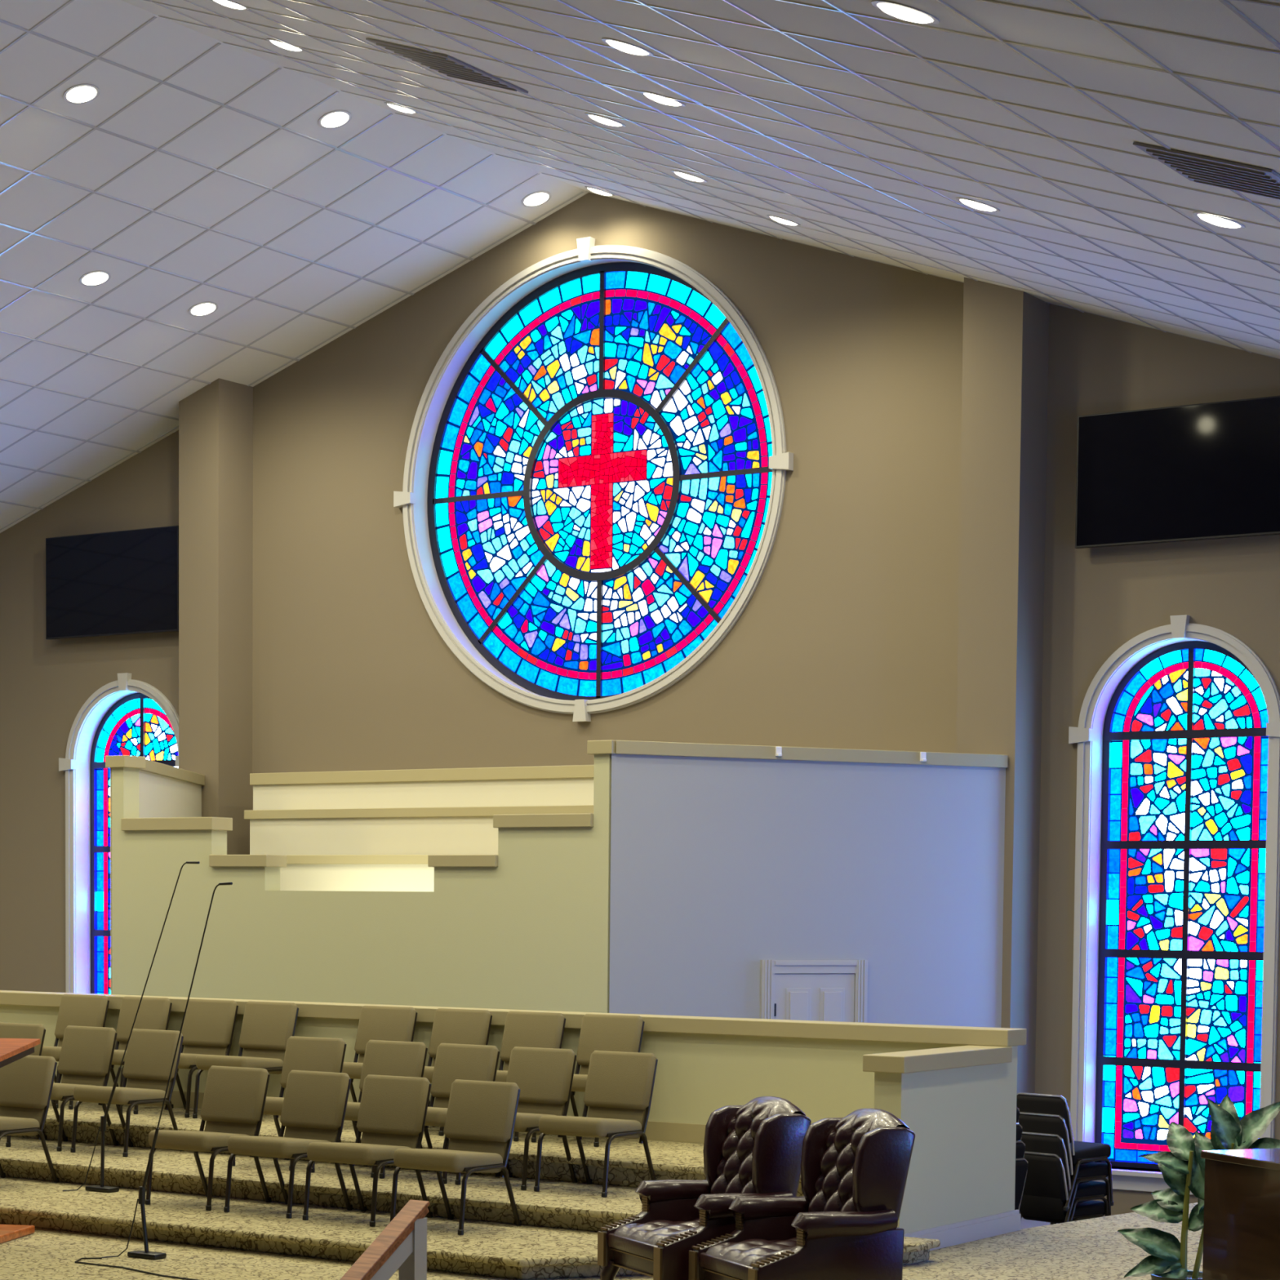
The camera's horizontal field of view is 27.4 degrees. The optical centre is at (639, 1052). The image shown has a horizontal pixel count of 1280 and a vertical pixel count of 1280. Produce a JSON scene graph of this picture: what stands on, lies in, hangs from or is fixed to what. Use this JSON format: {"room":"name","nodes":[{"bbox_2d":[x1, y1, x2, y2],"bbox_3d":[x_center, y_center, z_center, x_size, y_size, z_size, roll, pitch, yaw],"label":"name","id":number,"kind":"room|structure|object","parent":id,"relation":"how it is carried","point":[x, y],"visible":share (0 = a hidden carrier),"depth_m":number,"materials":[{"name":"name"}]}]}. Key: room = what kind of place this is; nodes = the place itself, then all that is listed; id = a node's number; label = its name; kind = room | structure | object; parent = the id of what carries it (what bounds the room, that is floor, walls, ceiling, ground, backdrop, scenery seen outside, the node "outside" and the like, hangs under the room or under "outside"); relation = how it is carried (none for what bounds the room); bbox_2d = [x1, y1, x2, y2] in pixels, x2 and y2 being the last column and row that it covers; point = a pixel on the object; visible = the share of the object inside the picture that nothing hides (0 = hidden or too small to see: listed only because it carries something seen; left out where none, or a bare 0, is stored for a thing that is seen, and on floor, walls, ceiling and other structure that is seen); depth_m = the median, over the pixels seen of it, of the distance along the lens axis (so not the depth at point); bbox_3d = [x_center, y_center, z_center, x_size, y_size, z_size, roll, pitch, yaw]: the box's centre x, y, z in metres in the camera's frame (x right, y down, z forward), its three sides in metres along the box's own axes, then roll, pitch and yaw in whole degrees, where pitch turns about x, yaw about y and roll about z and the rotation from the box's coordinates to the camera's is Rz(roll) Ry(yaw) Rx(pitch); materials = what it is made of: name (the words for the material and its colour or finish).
{"room":"church","nodes":[
{"label":"church","id":0,"kind":"room"},
{"bbox_2d":[110,759,204,994],"bbox_3d":[-4.496,-0.788,24.578,0.260,3.763,3.490,1,3,1],"label":"wall","id":1,"kind":"structure","parent":0,"point":[165,791],"depth_m":24.20,"materials":[{"name":"beige paint"}]},
{"bbox_2d":[178,377,253,854],"bbox_3d":[-4.258,-2.826,26.319,0.530,7.640,0.500,3,4,33],"label":"column","id":2,"kind":"structure","parent":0,"point":[215,421],"depth_m":26.04,"materials":[{"name":"brown paint"}]},
{"bbox_2d":[0,1136,642,1231],"bbox_3d":[-3.892,0.743,19.255,12.830,0.140,2.470,3,4,33],"label":"carpeted step","id":3,"kind":"structure","parent":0,"point":[577,1206],"depth_m":16.96,"materials":[{"name":"carpet"}]},
{"bbox_2d":[0,1022,47,1139],"bbox_3d":[-4.798,0.226,19.417,0.552,0.864,0.630,3,4,33],"label":"chair","id":4,"kind":"object","parent":3,"relation":"on","point":[7,1030],"visible":0.22,"depth_m":19.53,"materials":[{"name":"beige fabric"}]},
{"bbox_2d":[5,1025,118,1151],"bbox_3d":[-4.187,0.255,19.013,0.552,0.864,0.630,3,4,33],"label":"chair","id":5,"kind":"object","parent":3,"relation":"on","point":[86,1053],"visible":0.7,"depth_m":19.12,"materials":[{"name":"beige fabric"}]},
{"bbox_2d":[70,1028,185,1156],"bbox_3d":[-3.640,0.281,18.650,0.552,0.864,0.630,3,4,34],"label":"chair","id":6,"kind":"object","parent":3,"relation":"on","point":[149,1055],"visible":0.91,"depth_m":18.70,"materials":[{"name":"beige fabric"}]},
{"bbox_2d":[231,1035,346,1170],"bbox_3d":[-2.382,0.340,17.825,0.552,0.864,0.630,3,4,32],"label":"chair","id":7,"kind":"object","parent":3,"relation":"on","point":[302,1053],"visible":0.39,"depth_m":17.96,"materials":[{"name":"beige fabric"}]},
{"bbox_2d":[311,1040,427,1177],"bbox_3d":[-1.796,0.368,17.439,0.552,0.864,0.630,3,4,33],"label":"chair","id":8,"kind":"object","parent":3,"relation":"on","point":[388,1058],"visible":0.31,"depth_m":17.57,"materials":[{"name":"beige fabric"}]},
{"bbox_2d":[379,1043,500,1183],"bbox_3d":[-1.299,0.391,17.116,0.552,0.864,0.630,3,4,34],"label":"chair","id":9,"kind":"object","parent":3,"relation":"on","point":[453,1062],"visible":0.46,"depth_m":17.27,"materials":[{"name":"beige fabric"}]},
{"bbox_2d":[454,1046,577,1190],"bbox_3d":[-0.785,0.415,16.782,0.552,0.864,0.630,3,4,33],"label":"chair","id":10,"kind":"object","parent":3,"relation":"on","point":[544,1077],"visible":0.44,"depth_m":16.88,"materials":[{"name":"beige fabric"}]},
{"bbox_2d":[533,1050,657,1197],"bbox_3d":[-0.267,0.440,16.431,0.552,0.864,0.630,3,4,34],"label":"chair","id":11,"kind":"object","parent":3,"relation":"on","point":[620,1086],"visible":0.97,"depth_m":16.49,"materials":[{"name":"beige fabric"}]},
{"bbox_2d":[280,854,434,891],"bbox_3d":[-1.300,-0.228,22.658,3.870,2.925,1.280,3,4,33],"label":"wall","id":12,"kind":"structure","parent":0,"point":[335,873],"depth_m":22.59,"materials":[{"name":"beige paint"}]},
{"bbox_2d":[105,739,616,1013],"bbox_3d":[-2.371,-0.592,21.482,5.290,3.763,0.260,3,4,33],"label":"wall","id":13,"kind":"structure","parent":0,"point":[526,926],"depth_m":21.21,"materials":[{"name":"beige paint"}]},
{"bbox_2d":[4,1100,804,1196],"bbox_3d":[-3.589,0.565,19.705,12.830,0.170,1.370,3,4,33],"label":"floor","id":14,"kind":"structure","parent":0,"point":[628,1162],"depth_m":17.61,"materials":[{"name":"carpet"}]},
{"bbox_2d":[40,994,109,1108],"bbox_3d":[-4.585,-0.015,20.699,0.552,0.864,0.630,3,4,33],"label":"chair","id":15,"kind":"object","parent":14,"relation":"on","point":[75,1010],"visible":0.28,"depth_m":20.83,"materials":[{"name":"beige fabric"}]},
{"bbox_2d":[68,996,173,1111],"bbox_3d":[-4.020,0.012,20.326,0.552,0.864,0.630,3,4,32],"label":"chair","id":16,"kind":"object","parent":14,"relation":"on","point":[153,1013],"visible":0.34,"depth_m":20.47,"materials":[{"name":"beige fabric"}]},
{"bbox_2d":[133,999,238,1117],"bbox_3d":[-3.447,0.039,19.950,0.552,0.864,0.630,3,4,32],"label":"chair","id":17,"kind":"object","parent":14,"relation":"on","point":[208,1025],"visible":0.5,"depth_m":20.07,"materials":[{"name":"beige fabric"}]},
{"bbox_2d":[192,1000,298,1118],"bbox_3d":[-2.940,0.063,19.610,0.552,0.864,0.630,3,4,32],"label":"chair","id":18,"kind":"object","parent":14,"relation":"on","point":[267,1027],"visible":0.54,"depth_m":19.70,"materials":[{"name":"beige fabric"}]},
{"bbox_2d":[342,1005,417,1102],"bbox_3d":[-1.995,0.107,18.992,0.552,0.864,0.630,3,4,32],"label":"chair","id":19,"kind":"object","parent":14,"relation":"on","point":[375,1022],"visible":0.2,"depth_m":19.14,"materials":[{"name":"beige fabric"}]},
{"bbox_2d":[422,1008,492,1135],"bbox_3d":[-1.433,0.133,18.634,0.552,0.864,0.630,3,4,34],"label":"chair","id":20,"kind":"object","parent":14,"relation":"on","point":[455,1026],"visible":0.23,"depth_m":18.78,"materials":[{"name":"beige fabric"}]},
{"bbox_2d":[494,1011,565,1141],"bbox_3d":[-0.897,0.160,18.265,0.552,0.864,0.630,3,4,34],"label":"chair","id":21,"kind":"object","parent":14,"relation":"on","point":[522,1028],"visible":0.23,"depth_m":18.41,"materials":[{"name":"beige fabric"}]},
{"bbox_2d":[531,1013,644,1146],"bbox_3d":[-0.346,0.184,17.924,0.552,0.864,0.630,3,4,33],"label":"chair","id":22,"kind":"object","parent":14,"relation":"on","point":[610,1033],"visible":0.4,"depth_m":18.08,"materials":[{"name":"beige fabric"}]},
{"bbox_2d":[244,804,593,854],"bbox_3d":[-0.791,-0.496,23.442,6.800,3.381,0.570,3,4,33],"label":"wall","id":23,"kind":"structure","parent":0,"point":[464,830],"depth_m":24.09,"materials":[{"name":"beige paint"}]},
{"bbox_2d":[249,764,594,809],"bbox_3d":[-0.529,-0.711,23.918,7.540,3.763,0.570,3,4,33],"label":"wall","id":24,"kind":"structure","parent":0,"point":[544,785],"depth_m":24.48,"materials":[{"name":"beige paint"}]},
{"bbox_2d":[0,1177,940,1279],"bbox_3d":[-4.212,0.902,18.779,13.800,0.129,3.630,3,4,33],"label":"carpeted step","id":25,"kind":"structure","parent":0,"point":[485,1248],"depth_m":15.63,"materials":[{"name":"carpet"}]},
{"bbox_2d":[0,1055,58,1182],"bbox_3d":[-4.348,0.464,17.773,0.552,0.864,0.630,3,4,33],"label":"chair","id":26,"kind":"object","parent":25,"relation":"on","point":[26,1083],"visible":0.94,"depth_m":17.86,"materials":[{"name":"brown fabric"}]},
{"bbox_2d":[62,861,199,1192],"bbox_3d":[-3.306,-0.151,17.075,1.026,2.181,0.251,3,4,33],"label":"microphone stand","id":27,"kind":"object","parent":25,"relation":"on","point":[101,1188],"visible":1,"depth_m":17.33,"materials":[{"name":"black metal"}]},
{"bbox_2d":[145,1065,271,1210],"bbox_3d":[-2.751,0.539,16.730,0.552,0.864,0.630,3,4,33],"label":"chair","id":28,"kind":"object","parent":25,"relation":"on","point":[233,1103],"visible":0.83,"depth_m":16.81,"materials":[{"name":"beige fabric"}]},
{"bbox_2d":[223,1070,352,1218],"bbox_3d":[-2.192,0.565,16.369,0.552,0.864,0.630,3,4,34],"label":"chair","id":29,"kind":"object","parent":25,"relation":"on","point":[314,1105],"visible":0.81,"depth_m":16.44,"materials":[{"name":"beige fabric"}]},
{"bbox_2d":[302,1074,432,1226],"bbox_3d":[-1.657,0.591,16.005,0.552,0.864,0.630,3,4,32],"label":"chair","id":30,"kind":"object","parent":25,"relation":"on","point":[392,1114],"visible":0.88,"depth_m":16.08,"materials":[{"name":"beige fabric"}]},
{"bbox_2d":[390,1079,521,1235],"bbox_3d":[-1.096,0.617,15.642,0.552,0.864,0.630,3,4,34],"label":"chair","id":31,"kind":"object","parent":25,"relation":"on","point":[481,1117],"visible":0.92,"depth_m":15.70,"materials":[{"name":"beige fabric"}]},
{"bbox_2d":[0,990,1026,1212],"bbox_3d":[-3.157,0.470,20.357,13.280,1.755,0.280,3,4,33],"label":"wall","id":32,"kind":"structure","parent":0,"point":[705,1064],"depth_m":17.79,"materials":[{"name":"beige paint"}]},
{"bbox_2d":[0,1202,1203,1279],"bbox_3d":[-3.545,1.146,19.814,27.200,0.460,10.890,3,4,33],"label":"floor","id":33,"kind":"structure","parent":0,"point":[1094,1248],"depth_m":15.23,"materials":[{"name":"carpet"}]},
{"bbox_2d":[0,1038,40,1244],"bbox_3d":[-4.181,0.528,15.863,0.900,1.205,0.728,1,3,9],"label":"lectern","id":34,"kind":"object","parent":33,"relation":"on","point":[11,1050],"visible":1,"depth_m":15.90,"materials":[{"name":"orange wood"}]},
{"bbox_2d":[74,1257,198,1279],"bbox_3d":[-2.641,1.226,14.381,0.209,0.009,1.749,-2,4,-40],"label":"cord","id":35,"kind":"object","parent":33,"relation":"on","point":[80,1259],"visible":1,"depth_m":14.67,"materials":[{"name":"black plastic"}]},
{"bbox_2d":[102,882,232,1259],"bbox_3d":[-2.676,0.117,14.889,0.814,2.167,0.251,3,4,33],"label":"microphone stand","id":36,"kind":"object","parent":33,"relation":"on","point":[145,1254],"visible":1,"depth_m":15.10,"materials":[{"name":"black metal"}]},
{"bbox_2d":[339,1200,430,1279],"bbox_3d":[-1.613,1.474,11.009,0.110,1.514,2.246,3,4,33],"label":"stair railing","id":37,"kind":"object","parent":33,"relation":"on","point":[402,1243],"visible":1,"depth_m":11.75,"materials":[{"name":"brown wood"}]},
{"bbox_2d":[597,1096,811,1279],"bbox_3d":[0.330,0.784,13.212,0.874,1.105,0.806,-1,4,-26],"label":"chair","id":38,"kind":"object","parent":33,"relation":"on","point":[753,1148],"visible":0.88,"depth_m":13.15,"materials":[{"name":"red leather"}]},
{"bbox_2d":[607,1218,700,1259],"bbox_3d":[0.245,0.930,13.180,0.645,0.135,0.560,-1,4,-26],"label":"seat cushion","id":39,"kind":"object","parent":38,"relation":"on","point":[633,1238],"depth_m":13.11,"materials":[{"name":"brown leather"}]},
{"bbox_2d":[688,1108,915,1279],"bbox_3d":[0.776,0.830,12.489,0.874,1.105,0.806,-1,4,-24],"label":"chair","id":40,"kind":"object","parent":33,"relation":"on","point":[855,1166],"visible":1,"depth_m":12.32,"materials":[{"name":"red leather"}]},
{"bbox_2d":[698,1237,797,1279],"bbox_3d":[0.690,0.975,12.460,0.645,0.135,0.560,-1,4,-24],"label":"seat cushion","id":41,"kind":"object","parent":40,"relation":"on","point":[726,1258],"depth_m":12.40,"materials":[{"name":"brown leather"}]},
{"bbox_2d":[1117,1093,1279,1279],"bbox_3d":[2.848,0.785,13.192,0.940,1.134,0.434,3,4,33],"label":"potted plant","id":42,"kind":"object","parent":33,"relation":"on","point":[1182,1168],"visible":0.75,"depth_m":13.26,"materials":[{"name":"green plant"}]},
{"bbox_2d":[1200,1148,1279,1279],"bbox_3d":[3.043,0.973,11.100,0.620,1.000,1.460,-1,4,-22],"label":"base cabinet","id":43,"kind":"object","parent":33,"relation":"on","point":[1242,1221],"visible":1,"depth_m":11.38,"materials":[{"name":"brown wood"}]},
{"bbox_2d":[0,0,1279,533],"bbox_3d":[-8.165,-4.655,12.348,32.600,5.683,28.640,3,4,33],"label":"ceiling","id":44,"kind":"structure","parent":0,"point":[202,167],"depth_m":18.98,"materials":[{"name":"white tile"}]},
{"bbox_2d":[62,84,99,104],"bbox_3d":[-4.258,-7.306,19.984,0.269,0.102,0.279,2,4,28],"label":"ceiling light","id":45,"kind":"object","parent":44,"relation":"attached to","point":[80,94],"visible":1,"depth_m":19.95,"materials":[{"name":"grey glass"}]},
{"bbox_2d":[79,270,111,286],"bbox_3d":[-4.781,-6.791,23.002,0.269,0.102,0.279,2,4,28],"label":"ceiling light","id":46,"kind":"object","parent":44,"relation":"attached to","point":[93,278],"visible":1,"depth_m":22.96,"materials":[{"name":"grey"}]},
{"bbox_2d":[188,302,217,316],"bbox_3d":[-4.024,-6.849,24.153,0.269,0.102,0.279,2,4,28],"label":"ceiling light","id":47,"kind":"object","parent":44,"relation":"attached to","point":[203,308],"visible":1,"depth_m":24.12,"materials":[{"name":"grey"}]},
{"bbox_2d":[213,0,249,9],"bbox_3d":[-2.663,-6.799,16.972,0.269,0.102,0.279,3,4,39],"label":"ceiling light","id":48,"kind":"object","parent":44,"relation":"attached to","point":[228,3],"visible":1,"depth_m":16.92,"materials":[{"name":"grey glass"}]},
{"bbox_2d":[266,38,304,51],"bbox_3d":[-2.511,-7.150,18.603,0.269,0.102,0.279,3,4,39],"label":"ceiling light","id":49,"kind":"object","parent":44,"relation":"attached to","point":[279,43],"visible":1,"depth_m":18.54,"materials":[{"name":"grey glass"}]},
{"bbox_2d":[318,110,351,128],"bbox_3d":[-2.487,-7.604,21.368,0.269,0.102,0.279,2,4,28],"label":"ceiling light","id":50,"kind":"object","parent":44,"relation":"attached to","point":[336,118],"visible":1,"depth_m":21.34,"materials":[{"name":"grey glass"}]},
{"bbox_2d":[384,102,417,113],"bbox_3d":[-1.900,-7.524,20.878,0.269,0.102,0.279,3,4,39],"label":"ceiling light","id":51,"kind":"object","parent":44,"relation":"attached to","point":[399,108],"visible":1,"depth_m":20.81,"materials":[{"name":"grey glass"}]},
{"bbox_2d":[365,37,528,93],"bbox_3d":[-1.235,-6.345,16.870,0.658,0.230,0.860,3,4,33],"label":"ceiling vent","id":52,"kind":"object","parent":44,"relation":"in","point":[447,65],"visible":1,"depth_m":16.77,"materials":[{"name":"grey metal"}]},
{"bbox_2d":[521,191,551,207],"bbox_3d":[-0.939,-7.722,23.722,0.269,0.102,0.279,2,4,28],"label":"ceiling light","id":53,"kind":"object","parent":44,"relation":"attached to","point":[540,197],"visible":1,"depth_m":23.69,"materials":[{"name":"grey"}]},
{"bbox_2d":[584,186,614,195],"bbox_3d":[-0.357,-7.672,23.350,0.269,0.102,0.279,3,4,39],"label":"ceiling light","id":54,"kind":"object","parent":44,"relation":"attached to","point":[593,189],"visible":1,"depth_m":23.28,"materials":[{"name":"grey"}]},
{"bbox_2d":[585,112,625,126],"bbox_3d":[-0.229,-6.187,17.390,0.269,0.102,0.279,3,4,39],"label":"ceiling light","id":55,"kind":"object","parent":44,"relation":"attached to","point":[606,121],"visible":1,"depth_m":17.32,"materials":[{"name":"grey glass"}]},
{"bbox_2d":[601,37,653,56],"bbox_3d":[-0.063,-5.220,13.604,0.269,0.102,0.279,3,4,39],"label":"ceiling light","id":56,"kind":"object","parent":44,"relation":"attached to","point":[622,46],"visible":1,"depth_m":13.54,"materials":[{"name":"grey glass"}]},
{"bbox_2d":[640,90,685,106],"bbox_3d":[0.134,-5.586,15.349,0.269,0.102,0.279,3,4,39],"label":"ceiling light","id":57,"kind":"object","parent":44,"relation":"attached to","point":[659,98],"visible":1,"depth_m":15.28,"materials":[{"name":"grey glass"}]},
{"bbox_2d":[671,169,706,182],"bbox_3d":[0.369,-6.538,19.555,0.269,0.102,0.279,3,4,39],"label":"ceiling light","id":58,"kind":"object","parent":44,"relation":"attached to","point":[686,175],"visible":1,"depth_m":19.49,"materials":[{"name":"grey glass"}]},
{"bbox_2d":[766,214,800,226],"bbox_3d":[1.148,-6.641,20.918,0.269,0.102,0.279,3,4,39],"label":"ceiling light","id":59,"kind":"object","parent":44,"relation":"attached to","point":[777,219],"visible":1,"depth_m":20.85,"materials":[{"name":"grey"}]},
{"bbox_2d":[871,0,939,24],"bbox_3d":[1.046,-4.098,10.319,0.269,0.102,0.279,3,4,39],"label":"ceiling light","id":60,"kind":"object","parent":44,"relation":"attached to","point":[900,11],"visible":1,"depth_m":10.26,"materials":[{"name":"grey glass"}]},
{"bbox_2d":[955,197,999,211],"bbox_3d":[2.066,-5.182,16.015,0.269,0.102,0.279,3,4,39],"label":"ceiling light","id":61,"kind":"object","parent":44,"relation":"attached to","point":[972,203],"visible":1,"depth_m":15.95,"materials":[{"name":"grey"}]},
{"bbox_2d":[1133,142,1279,199],"bbox_3d":[2.697,-4.010,11.993,0.658,0.230,0.700,3,4,33],"label":"ceiling vent","id":62,"kind":"object","parent":44,"relation":"in","point":[1220,173],"visible":1,"depth_m":11.89,"materials":[{"name":"grey metal"}]},
{"bbox_2d":[1192,211,1245,228],"bbox_3d":[3.007,-4.322,13.606,0.269,0.102,0.279,3,4,39],"label":"ceiling light","id":63,"kind":"object","parent":44,"relation":"attached to","point":[1214,220],"visible":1,"depth_m":13.55,"materials":[{"name":"grey"}]},
{"bbox_2d":[0,192,1279,1216],"bbox_3d":[-0.415,-3.358,24.267,32.000,9.010,0.340,3,4,33],"label":"wall","id":64,"kind":"structure","parent":0,"point":[846,637],"depth_m":23.06,"materials":[{"name":"brown paint"}]},
{"bbox_2d":[45,525,178,639],"bbox_3d":[-5.436,-4.854,27.197,1.890,1.060,0.156,3,4,33],"label":"television","id":65,"kind":"object","parent":64,"relation":"attached to","point":[121,582],"visible":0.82,"depth_m":27.11,"materials":[{"name":"black"}]},
{"bbox_2d":[58,672,178,994],"bbox_3d":[-5.300,-1.633,27.489,1.850,4.625,0.410,3,4,33],"label":"window","id":66,"kind":"structure","parent":64,"relation":"in","point":[126,716],"depth_m":27.81,"materials":[{"name":"multicoloured glass"}]},
{"bbox_2d":[393,236,793,722],"bbox_3d":[-0.428,-5.227,24.113,4.370,4.370,0.395,3,4,33],"label":"window","id":67,"kind":"structure","parent":64,"relation":"in","point":[591,499],"depth_m":24.25,"materials":[{"name":"multicoloured glass"}]},
{"bbox_2d":[1068,614,1279,1194],"bbox_3d":[4.361,-1.179,21.158,1.850,4.625,0.410,3,4,33],"label":"window","id":68,"kind":"structure","parent":64,"relation":"in","point":[1177,735],"depth_m":21.31,"materials":[{"name":"multicoloured glass"}]},
{"bbox_2d":[1075,395,1279,548],"bbox_3d":[4.361,-4.580,20.767,1.890,1.060,0.156,3,4,33],"label":"television","id":69,"kind":"object","parent":64,"relation":"attached to","point":[1209,470],"visible":1,"depth_m":20.74,"materials":[{"name":"black"}]},
{"bbox_2d":[608,740,1008,1027],"bbox_3d":[1.321,-0.514,20.766,3.490,3.763,0.260,-1,4,-24],"label":"wall","id":70,"kind":"structure","parent":0,"point":[726,860],"depth_m":20.59,"materials":[{"name":"grey paint"}]},
{"bbox_2d":[775,746,782,756],"bbox_3d":[1.082,-2.339,20.385,0.050,0.075,0.034,-1,4,-24],"label":"hook","id":71,"kind":"object","parent":70,"relation":"attached to","point":[778,749],"visible":1,"depth_m":20.38,"materials":[{"name":"white plastic"}]},
{"bbox_2d":[760,960,867,1022],"bbox_3d":[1.369,0.322,20.712,0.940,2.100,0.038,-1,4,-24],"label":"door","id":72,"kind":"structure","parent":70,"relation":"in","point":[839,997],"depth_m":20.66,"materials":[{"name":"grey wood"}]},
{"bbox_2d":[920,751,926,761],"bbox_3d":[2.262,-2.357,20.913,0.050,0.075,0.034,-1,4,-24],"label":"hook","id":73,"kind":"object","parent":70,"relation":"attached to","point":[922,754],"visible":1,"depth_m":20.91,"materials":[{"name":"white plastic"}]},
{"bbox_2d":[862,1044,1021,1250],"bbox_3d":[1.890,0.579,16.180,0.280,1.190,1.680,3,4,33],"label":"wall","id":74,"kind":"structure","parent":0,"point":[952,1099],"depth_m":16.02,"materials":[{"name":"beige paint"}]},
{"bbox_2d":[955,277,1048,1213],"bbox_3d":[2.954,-2.487,21.592,0.530,7.640,0.500,3,4,33],"label":"column","id":75,"kind":"structure","parent":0,"point":[1006,343],"depth_m":21.32,"materials":[{"name":"brown paint"}]},
{"bbox_2d":[1020,1217,1057,1229],"bbox_3d":[-8.158,1.827,12.825,32.000,0.200,28.300,3,4,33],"label":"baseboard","id":76,"kind":"structure","parent":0,"point":[1024,1224],"depth_m":21.00,"materials":[{"name":"white wood"}]},
{"bbox_2d":[1014,1157,1028,1212],"bbox_3d":[2.330,1.123,18.190,0.508,0.813,0.580,-2,4,-37],"label":"chair","id":77,"kind":"object","parent":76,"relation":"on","point":[1021,1163],"visible":0.09,"depth_m":18.07,"materials":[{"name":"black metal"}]},
{"bbox_2d":[1015,1140,1025,1158],"bbox_3d":[2.314,1.003,18.207,0.508,0.813,0.580,-2,4,-37],"label":"chair","id":78,"kind":"object","parent":77,"relation":"on","point":[1020,1144],"visible":0.08,"depth_m":18.06,"materials":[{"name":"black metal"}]},
{"bbox_2d":[1015,1123,1022,1140],"bbox_3d":[2.297,0.884,18.225,0.508,0.813,0.580,-2,4,-37],"label":"chair","id":79,"kind":"object","parent":78,"relation":"on","point":[1019,1127],"visible":0.06,"depth_m":18.09,"materials":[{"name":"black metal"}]},
{"bbox_2d":[1016,1106,1019,1123],"bbox_3d":[2.280,0.764,18.242,0.508,0.813,0.580,-2,4,-37],"label":"chair","id":80,"kind":"object","parent":79,"relation":"on","point":[1017,1108],"visible":0.02,"depth_m":18.11,"materials":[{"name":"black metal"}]},
{"bbox_2d":[1019,1151,1105,1224],"bbox_3d":[2.979,1.101,18.681,0.580,0.813,0.508,-2,4,-43],"label":"chair","id":81,"kind":"object","parent":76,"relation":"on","point":[1045,1193],"visible":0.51,"depth_m":18.48,"materials":[{"name":"black fabric"}]},
{"bbox_2d":[1018,1131,1108,1224],"bbox_3d":[2.990,0.964,18.683,0.580,0.813,0.508,-2,4,-43],"label":"chair","id":82,"kind":"object","parent":81,"relation":"on","point":[1036,1142],"visible":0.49,"depth_m":18.47,"materials":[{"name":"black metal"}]},
{"bbox_2d":[1018,1111,1111,1222],"bbox_3d":[3.002,0.827,18.685,0.580,0.813,0.508,-2,4,-43],"label":"chair","id":83,"kind":"object","parent":82,"relation":"on","point":[1046,1123],"visible":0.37,"depth_m":18.48,"materials":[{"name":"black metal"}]},
{"bbox_2d":[1016,1092,1113,1211],"bbox_3d":[3.014,0.689,18.686,0.580,0.813,0.508,-2,4,-43],"label":"chair","id":84,"kind":"object","parent":83,"relation":"on","point":[1082,1152],"visible":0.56,"depth_m":18.49,"materials":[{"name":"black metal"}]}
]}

